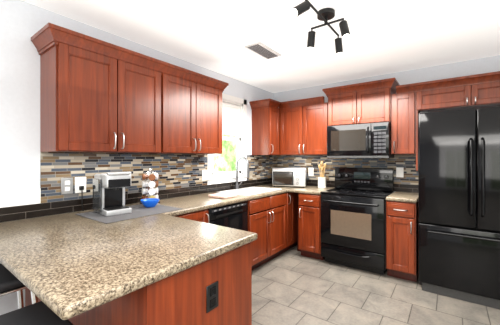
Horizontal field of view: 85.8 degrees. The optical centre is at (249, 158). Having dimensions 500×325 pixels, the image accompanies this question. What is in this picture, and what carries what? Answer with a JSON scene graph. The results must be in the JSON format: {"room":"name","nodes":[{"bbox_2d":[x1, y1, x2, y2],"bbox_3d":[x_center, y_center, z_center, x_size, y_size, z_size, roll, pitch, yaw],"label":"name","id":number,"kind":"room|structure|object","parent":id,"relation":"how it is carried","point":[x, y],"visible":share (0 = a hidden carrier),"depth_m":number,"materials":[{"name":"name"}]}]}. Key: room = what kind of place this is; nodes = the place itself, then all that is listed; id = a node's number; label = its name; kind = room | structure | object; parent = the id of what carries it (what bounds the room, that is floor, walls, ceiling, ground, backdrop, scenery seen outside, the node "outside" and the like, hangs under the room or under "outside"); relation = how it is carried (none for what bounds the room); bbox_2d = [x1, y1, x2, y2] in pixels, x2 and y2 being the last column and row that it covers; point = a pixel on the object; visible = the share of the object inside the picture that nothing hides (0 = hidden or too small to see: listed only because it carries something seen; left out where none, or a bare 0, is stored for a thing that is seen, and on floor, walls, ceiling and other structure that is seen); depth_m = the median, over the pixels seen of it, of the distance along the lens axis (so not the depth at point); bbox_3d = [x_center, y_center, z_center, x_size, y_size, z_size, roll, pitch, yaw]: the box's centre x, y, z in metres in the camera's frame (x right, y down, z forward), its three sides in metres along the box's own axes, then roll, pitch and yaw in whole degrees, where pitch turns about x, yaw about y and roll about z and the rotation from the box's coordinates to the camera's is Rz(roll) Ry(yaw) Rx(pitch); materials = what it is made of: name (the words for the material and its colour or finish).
{"room":"kitchen","nodes":[
{"label":"kitchen","id":0,"kind":"room"},
{"bbox_2d":[0,0,272,314],"bbox_3d":[-1.504,0.113,2.142,0.100,2.460,6.250,0,0,37],"label":"wall","id":1,"kind":"structure","parent":0,"point":[22,23],"depth_m":1.92,"materials":[{"name":"paint"}]},
{"bbox_2d":[39,38,170,153],"bbox_3d":[-1.155,-0.420,2.250,0.326,0.744,0.887,0,0,37],"label":"upper cabinet","id":2,"kind":"object","parent":1,"relation":"attached to","point":[98,96],"depth_m":2.02,"materials":[{"name":"brown wood"}]},
{"bbox_2d":[0,152,271,222],"bbox_3d":[-0.686,0.193,3.151,0.008,0.480,3.647,0,0,37],"label":"tile backsplash","id":3,"kind":"structure","parent":1,"relation":"attached to","point":[179,175],"depth_m":2.39,"materials":[{"name":"tile"}]},
{"bbox_2d":[61,177,72,193],"bbox_3d":[-1.439,0.218,2.120,0.008,0.128,0.084,0,0,37],"label":"electrical outlet","id":4,"kind":"object","parent":3,"relation":"attached to","point":[66,185],"visible":1,"depth_m":2.12,"materials":[{"name":"white plastic"}]},
{"bbox_2d":[75,177,85,210],"bbox_3d":[-1.371,0.304,2.189,0.036,0.300,0.084,0,0,37],"label":"electrical outlet","id":5,"kind":"object","parent":3,"relation":"attached to","point":[80,184],"visible":0.94,"depth_m":2.19,"materials":[{"name":"white plastic"}]},
{"bbox_2d":[202,170,206,179],"bbox_3d":[-0.556,0.208,3.312,0.008,0.128,0.084,0,0,37],"label":"electrical outlet","id":6,"kind":"object","parent":3,"relation":"attached to","point":[204,174],"visible":1,"depth_m":3.31,"materials":[{"name":"white plastic"}]},
{"bbox_2d":[171,74,222,153],"bbox_3d":[-0.708,-0.420,2.854,0.326,0.744,0.888,0,0,37],"label":"upper cabinet","id":7,"kind":"object","parent":1,"relation":"attached to","point":[196,106],"depth_m":2.78,"materials":[{"name":"brown wood"}]},
{"bbox_2d":[207,93,246,184],"bbox_3d":[-0.322,-0.265,3.699,0.145,1.195,0.820,0,0,37],"label":"window","id":8,"kind":"structure","parent":1,"relation":"in","point":[234,118],"depth_m":3.81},
{"bbox_2d":[250,99,280,154],"bbox_3d":[0.341,-0.451,4.237,0.364,0.808,0.679,0,0,37],"label":"upper cabinet","id":9,"kind":"object","parent":1,"relation":"attached to","point":[265,126],"visible":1,"depth_m":4.02,"materials":[{"name":"brown wood"}]},
{"bbox_2d":[22,0,499,92],"bbox_3d":[0.263,-1.167,0.832,4.500,0.100,6.450,0,0,37],"label":"ceiling","id":10,"kind":"structure","parent":0,"point":[385,37],"depth_m":2.39,"materials":[{"name":"paint"}]},
{"bbox_2d":[244,42,281,58],"bbox_3d":[0.143,-1.107,2.794,0.190,0.013,0.420,0,0,37],"label":"ceiling vent","id":11,"kind":"object","parent":10,"relation":"in","point":[262,50],"visible":0.98,"depth_m":2.76,"materials":[{"name":"white metal"}]},
{"bbox_2d":[291,0,349,53],"bbox_3d":[0.555,-0.992,1.999,0.343,0.244,0.778,0,0,37],"label":"ceiling light","id":12,"kind":"object","parent":10,"relation":"attached to","point":[325,15],"depth_m":2.01,"materials":[{"name":"black metal"}]},
{"bbox_2d":[252,245,499,324],"bbox_3d":[0.263,1.393,0.832,4.500,0.100,6.450,0,0,37],"label":"floor","id":13,"kind":"structure","parent":0,"point":[292,286],"depth_m":2.54,"materials":[{"name":"tile"}]},
{"bbox_2d":[0,263,37,308],"bbox_3d":[-1.414,0.994,1.508,0.408,0.702,0.368,0,0,37],"label":"bar stool","id":14,"kind":"object","parent":13,"relation":"on","point":[10,282],"visible":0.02,"depth_m":1.45,"materials":[{"name":"metal"}]},
{"bbox_2d":[25,288,40,306],"bbox_3d":[-1.134,0.908,2.015,0.640,0.870,0.661,0,0,37],"label":"base cabinet","id":15,"kind":"object","parent":13,"relation":"on","point":[28,301],"depth_m":1.88,"materials":[{"name":"brown wood"}]},
{"bbox_2d":[0,301,72,324],"bbox_3d":[-0.887,0.994,0.993,0.408,0.702,0.368,0,0,37],"label":"bar stool","id":16,"kind":"object","parent":13,"relation":"on","point":[40,313],"visible":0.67,"depth_m":1.09,"materials":[{"name":"leather"}]},
{"bbox_2d":[68,242,251,324],"bbox_3d":[-0.563,0.908,1.577,0.940,0.870,0.688,0,0,37],"label":"base cabinet","id":17,"kind":"object","parent":13,"relation":"on","point":[217,290],"depth_m":1.24,"materials":[{"name":"brown wood"}]},
{"bbox_2d":[0,213,256,319],"bbox_3d":[-0.598,0.454,1.429,0.880,0.040,0.983,0,0,37],"label":"countertop","id":18,"kind":"structure","parent":17,"relation":"on","point":[65,266],"depth_m":1.20,"materials":[{"name":"stone"}]},
{"bbox_2d":[175,209,208,222],"bbox_3d":[-0.783,0.908,2.499,0.628,0.870,0.512,0,0,37],"label":"base cabinet","id":19,"kind":"object","parent":13,"relation":"on","point":[201,216],"depth_m":2.41,"materials":[{"name":"brown wood"}]},
{"bbox_2d":[208,201,247,230],"bbox_3d":[-0.438,0.909,2.951,0.590,0.868,0.618,0,0,37],"label":"dishwasher","id":20,"kind":"object","parent":13,"relation":"on","point":[234,215],"visible":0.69,"depth_m":2.80,"materials":[{"name":"black metal"}]},
{"bbox_2d":[247,192,294,255],"bbox_3d":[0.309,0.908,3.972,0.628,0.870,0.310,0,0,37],"label":"base cabinet","id":21,"kind":"object","parent":13,"relation":"on","point":[272,221],"depth_m":3.45,"materials":[{"name":"brown wood"}]},
{"bbox_2d":[0,157,295,244],"bbox_3d":[-0.424,0.292,2.957,0.660,0.627,3.647,0,0,37],"label":"countertop","id":22,"kind":"structure","parent":21,"relation":"on","point":[16,230],"depth_m":2.23,"materials":[{"name":"stone"}]},
{"bbox_2d":[75,204,181,223],"bbox_3d":[-0.956,0.431,2.177,0.500,0.004,0.640,0,0,37],"label":"mat","id":23,"kind":"object","parent":22,"relation":"on","point":[139,210],"visible":0.75,"depth_m":2.09,"materials":[{"name":"grey fabric"}]},
{"bbox_2d":[93,172,131,215],"bbox_3d":[-1.085,0.268,2.120,0.281,0.321,0.200,0,0,43],"label":"coffee maker","id":24,"kind":"object","parent":23,"relation":"on","point":[108,194],"visible":1,"depth_m":2.06,"materials":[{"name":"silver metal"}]},
{"bbox_2d":[140,198,159,206],"bbox_3d":[-0.882,0.398,2.377,0.160,0.062,0.160,0,0,37],"label":"bowl","id":25,"kind":"object","parent":23,"relation":"on","point":[150,202],"visible":1,"depth_m":2.34,"materials":[{"name":"plastic"}]},
{"bbox_2d":[140,169,159,204],"bbox_3d":[-0.936,0.263,2.523,0.180,0.332,0.180,0,0,37],"label":"carousel","id":26,"kind":"object","parent":23,"relation":"on","point":[149,177],"visible":0.85,"depth_m":2.48,"materials":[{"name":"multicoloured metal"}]},
{"bbox_2d":[208,193,236,198],"bbox_3d":[-0.306,0.418,3.003,0.240,0.030,0.220,0,0,37],"label":"cloth","id":27,"kind":"object","parent":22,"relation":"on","point":[223,195],"visible":1,"depth_m":2.94,"materials":[{"name":"white fabric"}]},
{"bbox_2d":[235,157,249,189],"bbox_3d":[-0.083,0.206,3.720,0.237,0.454,0.131,0,0,37],"label":"faucet","id":28,"kind":"object","parent":22,"relation":"on","point":[247,172],"depth_m":3.72,"materials":[{"name":"silver metal"}]},
{"bbox_2d":[216,186,282,210],"bbox_3d":[0.011,0.516,3.564,0.500,0.180,0.800,0,0,37],"label":"sink","id":29,"kind":"object","parent":22,"relation":"in","point":[249,191],"depth_m":3.63,"materials":[{"name":"metal"}]},
{"bbox_2d":[272,167,306,187],"bbox_3d":[0.604,0.290,4.099,0.490,0.285,0.359,0,0,15],"label":"toaster oven","id":30,"kind":"object","parent":22,"relation":"on","point":[289,176],"visible":1,"depth_m":3.96,"materials":[{"name":"silver metal"}]},
{"bbox_2d":[288,186,334,194],"bbox_3d":[0.909,0.454,3.837,0.434,0.040,0.647,0,0,37],"label":"countertop","id":31,"kind":"structure","parent":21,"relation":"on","point":[308,189],"depth_m":3.72,"materials":[{"name":"stone"}]},
{"bbox_2d":[318,161,325,187],"bbox_3d":[1.041,0.238,3.896,0.122,0.390,0.122,0,0,37],"label":"utensil crock","id":32,"kind":"object","parent":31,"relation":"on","point":[321,181],"visible":1,"depth_m":3.86,"materials":[{"name":"beige ceramic"}]},
{"bbox_2d":[295,193,296,245],"bbox_3d":[0.504,0.908,4.236,0.628,0.870,0.487,0,0,37],"label":"base cabinet","id":33,"kind":"object","parent":13,"relation":"on","point":[295,193],"depth_m":3.99,"materials":[{"name":"brown wood"}]},
{"bbox_2d":[297,193,324,259],"bbox_3d":[0.902,0.908,3.830,0.436,0.870,0.666,0,0,37],"label":"base cabinet","id":34,"kind":"object","parent":13,"relation":"on","point":[308,225],"visible":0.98,"depth_m":3.57,"materials":[{"name":"brown wood"}]},
{"bbox_2d":[321,167,393,274],"bbox_3d":[1.370,0.738,3.453,0.754,1.210,0.690,0,0,37],"label":"range","id":35,"kind":"object","parent":13,"relation":"on","point":[353,218],"visible":1,"depth_m":3.27,"materials":[{"name":"black metal"}]},
{"bbox_2d":[386,200,418,281],"bbox_3d":[1.808,0.908,3.158,0.288,0.870,0.666,0,0,37],"label":"base cabinet","id":36,"kind":"object","parent":13,"relation":"on","point":[402,222],"visible":0.98,"depth_m":2.93,"materials":[{"name":"brown wood"}]},
{"bbox_2d":[386,192,417,202],"bbox_3d":[1.820,0.454,3.167,0.299,0.040,0.637,0,0,37],"label":"countertop","id":37,"kind":"structure","parent":36,"relation":"on","point":[410,197],"depth_m":2.98,"materials":[{"name":"stone"}]},
{"bbox_2d":[418,106,499,308],"bbox_3d":[2.267,0.437,2.723,0.907,1.812,0.785,0,0,37],"label":"fridge","id":38,"kind":"object","parent":13,"relation":"on","point":[459,204],"visible":1,"depth_m":2.53,"materials":[{"name":"black metal"}]},
{"bbox_2d":[273,55,499,192],"bbox_3d":[2.154,0.113,3.383,4.500,2.460,0.100,0,0,37],"label":"wall","id":39,"kind":"structure","parent":0,"point":[467,68],"depth_m":3.35,"materials":[{"name":"paint"}]},
{"bbox_2d":[279,96,327,154],"bbox_3d":[0.850,-0.451,4.057,0.778,0.808,0.364,0,0,37],"label":"upper cabinet","id":40,"kind":"object","parent":39,"relation":"attached to","point":[303,126],"visible":0.98,"depth_m":3.92,"materials":[{"name":"brown wood"}]},
{"bbox_2d":[272,154,417,192],"bbox_3d":[1.273,0.193,3.964,2.127,0.480,0.009,0,0,37],"label":"tile backsplash","id":41,"kind":"structure","parent":39,"relation":"attached to","point":[408,183],"depth_m":3.83,"materials":[{"name":"tile"}]},
{"bbox_2d":[308,168,313,175],"bbox_3d":[0.950,0.213,4.194,0.084,0.128,0.008,0,0,37],"label":"electrical outlet","id":42,"kind":"object","parent":41,"relation":"attached to","point":[310,171],"visible":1,"depth_m":4.19,"materials":[{"name":"white plastic"}]},
{"bbox_2d":[396,167,403,176],"bbox_3d":[1.930,0.183,3.467,0.084,0.128,0.008,0,0,37],"label":"electrical outlet","id":43,"kind":"object","parent":41,"relation":"attached to","point":[399,171],"visible":1,"depth_m":3.47,"materials":[{"name":"white plastic"}]},
{"bbox_2d":[322,78,399,125],"bbox_3d":[1.464,-0.693,3.583,0.884,0.509,0.394,0,0,37],"label":"upper cabinet","id":44,"kind":"object","parent":39,"relation":"attached to","point":[363,103],"visible":1,"depth_m":3.42,"materials":[{"name":"brown wood"}]},
{"bbox_2d":[327,122,393,157],"bbox_3d":[1.448,-0.217,3.557,0.756,0.431,0.433,0,0,37],"label":"microwave","id":45,"kind":"object","parent":44,"relation":"attached to","point":[369,140],"visible":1,"depth_m":3.39,"materials":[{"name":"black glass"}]},
{"bbox_2d":[391,91,418,154],"bbox_3d":[1.899,-0.411,3.303,0.256,0.728,0.326,0,0,37],"label":"upper cabinet","id":46,"kind":"object","parent":39,"relation":"attached to","point":[410,102],"depth_m":3.17,"materials":[{"name":"brown wood"}]},
{"bbox_2d":[415,83,478,112],"bbox_3d":[2.222,-0.661,3.064,0.548,0.227,0.326,0,0,37],"label":"upper cabinet","id":47,"kind":"object","parent":39,"relation":"attached to","point":[456,96],"depth_m":2.93,"materials":[{"name":"brown wood"}]},
{"bbox_2d":[479,79,499,107],"bbox_3d":[2.576,-0.661,2.801,0.548,0.227,0.326,0,0,37],"label":"upper cabinet","id":48,"kind":"object","parent":39,"relation":"attached to","point":[489,89],"depth_m":2.73,"materials":[{"name":"brown wood"}]},
{"label":"outside","id":49,"kind":"structure","parent":0,"visible":0},
{"bbox_2d":[214,134,236,171],"bbox_3d":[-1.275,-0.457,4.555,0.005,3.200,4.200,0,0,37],"label":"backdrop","id":50,"kind":"structure","parent":49,"point":[226,160],"depth_m":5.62,"materials":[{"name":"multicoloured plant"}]}
]}

